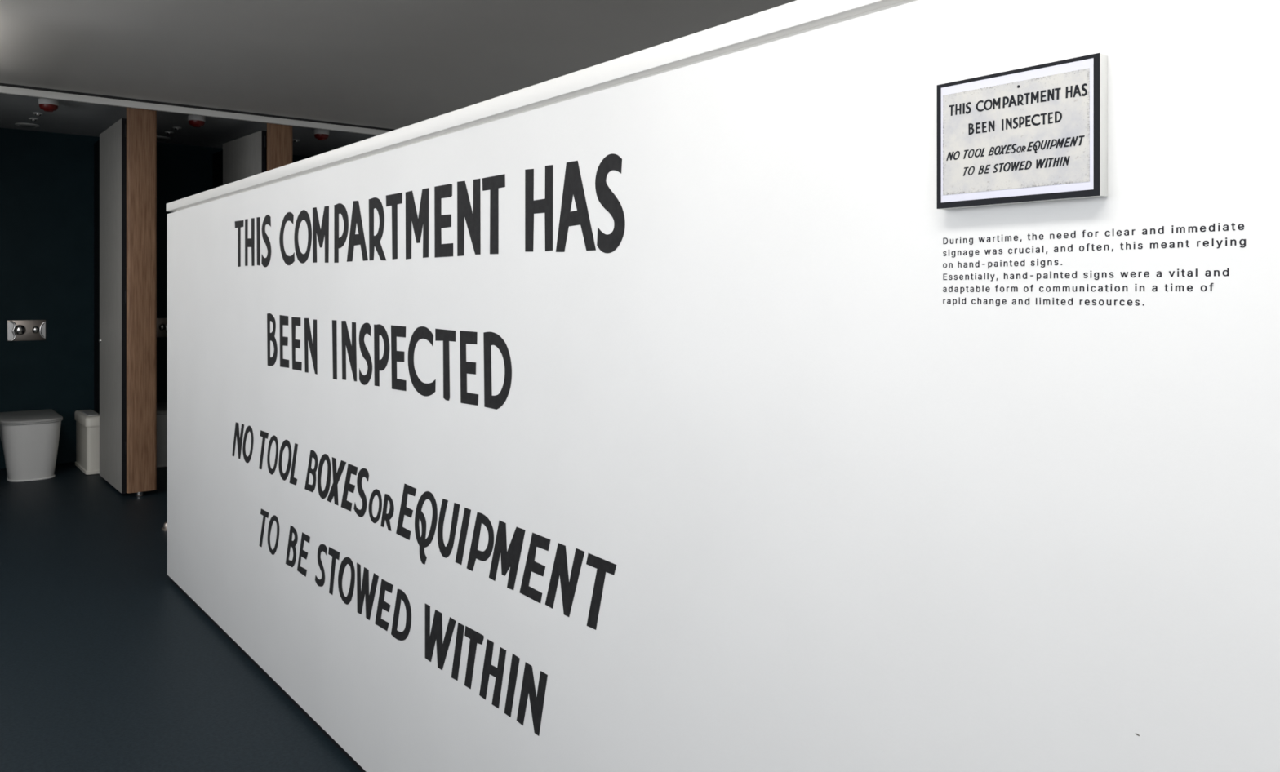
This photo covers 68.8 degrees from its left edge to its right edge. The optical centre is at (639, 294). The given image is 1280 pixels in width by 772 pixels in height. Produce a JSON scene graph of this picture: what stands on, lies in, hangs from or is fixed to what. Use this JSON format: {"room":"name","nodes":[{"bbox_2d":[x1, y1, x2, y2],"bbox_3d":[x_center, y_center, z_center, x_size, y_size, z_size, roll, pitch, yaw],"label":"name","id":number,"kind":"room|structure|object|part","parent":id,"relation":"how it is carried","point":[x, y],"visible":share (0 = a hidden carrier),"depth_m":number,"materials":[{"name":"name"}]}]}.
{"room":"public restroom","nodes":[
{"label":"public restroom","id":0,"kind":"room"},
{"bbox_2d":[0,128,311,469],"bbox_3d":[-5.244,0.030,7.205,6.100,2.660,0.200,0,0,-39],"label":"wall","id":1,"kind":"structure","parent":0,"point":[46,179],"depth_m":7.53,"materials":[{"name":"paint"}]},
{"bbox_2d":[7,320,45,342],"bbox_3d":[-4.841,0.286,7.378,0.257,0.166,0.036,0,0,-39],"label":"flush plate","id":2,"kind":"object","parent":1,"relation":"attached to","point":[17,330],"visible":1,"depth_m":7.38,"materials":[{"name":"silver metal"}]},
{"bbox_2d":[156,318,167,337],"bbox_3d":[-4.130,0.286,7.954,0.257,0.166,0.036,0,0,-39],"label":"flush plate","id":3,"kind":"object","parent":1,"relation":"attached to","point":[162,323],"visible":0.34,"depth_m":7.99,"materials":[{"name":"silver metal"}]},
{"bbox_2d":[0,462,361,771],"bbox_3d":[-1.473,1.420,2.538,6.100,0.120,12.200,0,0,-39],"label":"floor","id":4,"kind":"structure","parent":0,"point":[107,665],"depth_m":3.45,"materials":[{"name":"stone"}]},
{"bbox_2d":[0,408,62,481],"bbox_3d":[-4.634,1.136,7.077,0.394,0.448,0.764,0,0,-39],"label":"toilet","id":5,"kind":"object","parent":4,"relation":"on","point":[29,439],"visible":1,"depth_m":6.82,"materials":[{"name":"white ceramic"}]},
{"bbox_3d":[-4.618,0.936,7.058,0.394,0.012,0.714,0,0,-39],"label":"seat","id":6,"kind":"part","parent":5,"relation":"part of","materials":[{"name":"grey plastic"}]},
{"bbox_3d":[-4.620,0.921,7.060,0.392,0.018,0.718,0,0,-39],"label":"lid","id":7,"kind":"part","parent":5,"relation":"part of","materials":[{"name":"grey plastic"}]},
{"bbox_2d":[74,409,99,475],"bbox_3d":[-4.286,1.137,7.269,0.126,0.445,0.561,0,0,-39],"label":"bin","id":8,"kind":"object","parent":4,"relation":"on","point":[87,421],"visible":0.87,"depth_m":7.07,"materials":[{"name":"white plastic"}]},
{"bbox_3d":[-4.286,0.958,7.269,0.126,0.072,0.561,0,0,-39],"label":"lid","id":9,"kind":"part","parent":8,"relation":"part of","materials":[{"name":"white plastic"}]},
{"bbox_2d":[93,139,99,413],"bbox_3d":[-3.932,0.060,7.012,0.044,2.600,1.742,0,0,-39],"label":"divider","id":10,"kind":"object","parent":4,"relation":"on","point":[96,145],"visible":0.02,"depth_m":7.58,"materials":[{"name":"black laminate"}]},
{"bbox_2d":[98,118,126,493],"bbox_3d":[-3.733,0.076,6.601,0.043,2.523,0.849,0,0,-39],"label":"door","id":11,"kind":"structure","parent":4,"relation":"on","point":[113,141],"depth_m":6.49,"materials":[{"name":"grey laminate"}]},
{"bbox_2d":[126,107,156,497],"bbox_3d":[-3.367,0.030,6.312,0.181,2.660,0.054,0,0,-39],"label":"pilaster","id":12,"kind":"object","parent":4,"relation":"on","point":[141,124],"visible":0.94,"depth_m":6.29,"materials":[{"name":"brown wood"}]},
{"bbox_2d":[156,401,167,466],"bbox_3d":[-3.922,1.136,7.653,0.394,0.448,0.764,0,0,-39],"label":"toilet","id":13,"kind":"object","parent":4,"relation":"on","point":[162,406],"visible":0.04,"depth_m":7.36,"materials":[{"name":"white ceramic"}]},
{"bbox_3d":[-3.908,0.921,7.635,0.392,0.018,0.718,0,0,-39],"label":"lid","id":14,"kind":"part","parent":13,"relation":"part of","materials":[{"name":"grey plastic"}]},
{"bbox_2d":[161,521,167,531],"bbox_3d":[-2.730,1.337,5.406,0.068,0.046,0.068,0,0,-39],"label":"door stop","id":15,"kind":"object","parent":4,"relation":"on","point":[164,528],"visible":0.37,"depth_m":5.38,"materials":[{"name":"silver metal"}]},
{"bbox_2d":[212,131,266,188],"bbox_3d":[-3.221,0.060,7.587,0.044,2.600,1.742,0,0,-39],"label":"divider","id":16,"kind":"object","parent":4,"relation":"on","point":[217,157],"visible":0.02,"depth_m":8.11,"materials":[{"name":"black laminate"}]},
{"bbox_2d":[222,130,266,185],"bbox_3d":[-3.042,0.059,7.159,0.044,2.523,0.849,0,0,-42],"label":"door","id":17,"kind":"structure","parent":4,"relation":"on","point":[245,157],"depth_m":7.11,"materials":[{"name":"grey laminate"}]},
{"bbox_2d":[266,123,292,171],"bbox_3d":[-2.655,0.030,6.887,0.181,2.660,0.054,0,0,-39],"label":"pilaster","id":18,"kind":"object","parent":4,"relation":"on","point":[279,137],"visible":0.02,"depth_m":6.86,"materials":[{"name":"brown wood"}]},
{"bbox_2d":[0,0,796,156],"bbox_3d":[-1.473,-1.375,2.538,6.100,0.150,12.200,0,0,-39],"label":"ceiling","id":19,"kind":"structure","parent":0,"point":[394,64],"depth_m":5.02,"materials":[{"name":"grey paint"}]},
{"bbox_2d":[14,123,39,127],"bbox_3d":[-4.694,-1.294,7.161,0.160,0.012,0.160,0,0,-39],"label":"recessed light","id":20,"kind":"object","parent":19,"relation":"in","point":[23,125],"visible":1,"depth_m":7.12,"materials":[{"name":"white plastic"}]},
{"bbox_3d":[-4.694,-1.290,7.161,0.120,0.004,0.120,0,0,-39],"label":"lamp glass","id":21,"kind":"part","parent":20,"relation":"part of","materials":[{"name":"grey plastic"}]},
{"bbox_2d":[28,117,38,121],"bbox_3d":[-4.483,-1.290,6.907,0.064,0.019,0.064,0,0,-39],"label":"ceiling fitting","id":22,"kind":"object","parent":19,"relation":"attached to","point":[29,118],"visible":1,"depth_m":6.89,"materials":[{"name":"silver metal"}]},
{"bbox_2d":[32,112,43,115],"bbox_3d":[-4.320,-1.290,6.705,0.064,0.019,0.064,0,0,-39],"label":"ceiling fitting","id":23,"kind":"object","parent":19,"relation":"attached to","point":[35,113],"visible":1,"depth_m":6.69,"materials":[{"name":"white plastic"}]},
{"bbox_2d":[38,97,58,111],"bbox_3d":[-3.941,-1.260,6.227,0.116,0.081,0.116,0,0,-39],"label":"smoke detector","id":24,"kind":"object","parent":19,"relation":"attached to","point":[46,104],"visible":0.94,"depth_m":6.19,"materials":[{"name":"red plastic"}]},
{"bbox_2d":[156,136,169,140],"bbox_3d":[-3.982,-1.294,7.737,0.160,0.012,0.160,0,0,-39],"label":"recessed light","id":25,"kind":"object","parent":19,"relation":"in","point":[161,138],"visible":0.69,"depth_m":7.71,"materials":[{"name":"grey plastic"}]},
{"bbox_2d":[164,131,173,134],"bbox_3d":[-3.770,-1.290,7.483,0.064,0.019,0.064,0,0,-39],"label":"ceiling fitting","id":26,"kind":"object","parent":19,"relation":"attached to","point":[166,132],"visible":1,"depth_m":7.47,"materials":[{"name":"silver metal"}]},
{"bbox_2d":[172,127,182,130],"bbox_3d":[-3.607,-1.290,7.281,0.064,0.019,0.064,0,0,-39],"label":"ceiling fitting","id":27,"kind":"object","parent":19,"relation":"attached to","point":[175,128],"visible":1,"depth_m":7.27,"materials":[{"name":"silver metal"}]},
{"bbox_2d":[187,115,205,127],"bbox_3d":[-3.228,-1.260,6.803,0.116,0.081,0.116,0,0,-39],"label":"smoke detector","id":28,"kind":"object","parent":19,"relation":"attached to","point":[195,121],"visible":0.92,"depth_m":6.76,"materials":[{"name":"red plastic"}]},
{"bbox_2d":[0,83,394,135],"bbox_3d":[-4.019,-1.262,5.688,5.700,0.042,0.030,0,0,-39],"label":"trim","id":29,"kind":"structure","parent":19,"relation":"attached to","point":[3,90],"depth_m":6.38,"materials":[{"name":"white paint"}]},
{"bbox_2d":[313,128,328,140],"bbox_3d":[-2.515,-1.260,7.379,0.116,0.081,0.116,0,0,-39],"label":"smoke detector","id":30,"kind":"object","parent":19,"relation":"attached to","point":[321,135],"visible":0.96,"depth_m":7.34,"materials":[{"name":"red plastic"}]},
{"bbox_2d":[166,0,1279,771],"bbox_3d":[0.270,0.464,1.424,0.128,1.792,7.876,0,0,-39],"label":"wall","id":31,"kind":"structure","parent":0,"point":[850,517],"depth_m":1.39,"materials":[{"name":"white paint"}]},
{"bbox_2d":[231,154,625,735],"bbox_3d":[-0.802,0.314,2.654,0.001,1.188,2.465,0,0,-39],"label":"lettering","id":32,"kind":"object","parent":31,"relation":"attached to","point":[573,185],"depth_m":2.25,"materials":[{"name":"grey paint"}]},
{"bbox_2d":[937,53,1107,209],"bbox_3d":[0.443,-0.185,1.099,0.019,0.155,0.202,0,0,-39],"label":"framed sign","id":33,"kind":"object","parent":31,"relation":"attached to","point":[1037,133],"visible":1,"depth_m":1.08,"materials":[{"name":"white"}]},
{"bbox_2d":[942,67,1089,195],"bbox_3d":[0.435,-0.186,1.094,0.001,0.124,0.182,0,0,-39],"label":"picture","id":34,"kind":"object","parent":33,"relation":"attached to","point":[1026,131],"depth_m":1.09,"materials":[{"name":"paper"}]},
{"bbox_2d":[942,222,1245,306],"bbox_3d":[0.491,-0.029,1.054,0.001,0.086,0.339,0,0,-39],"label":"text","id":35,"kind":"object","parent":31,"relation":"attached to","point":[1232,224],"depth_m":1.06,"materials":[{"name":"black paint"}]}
]}

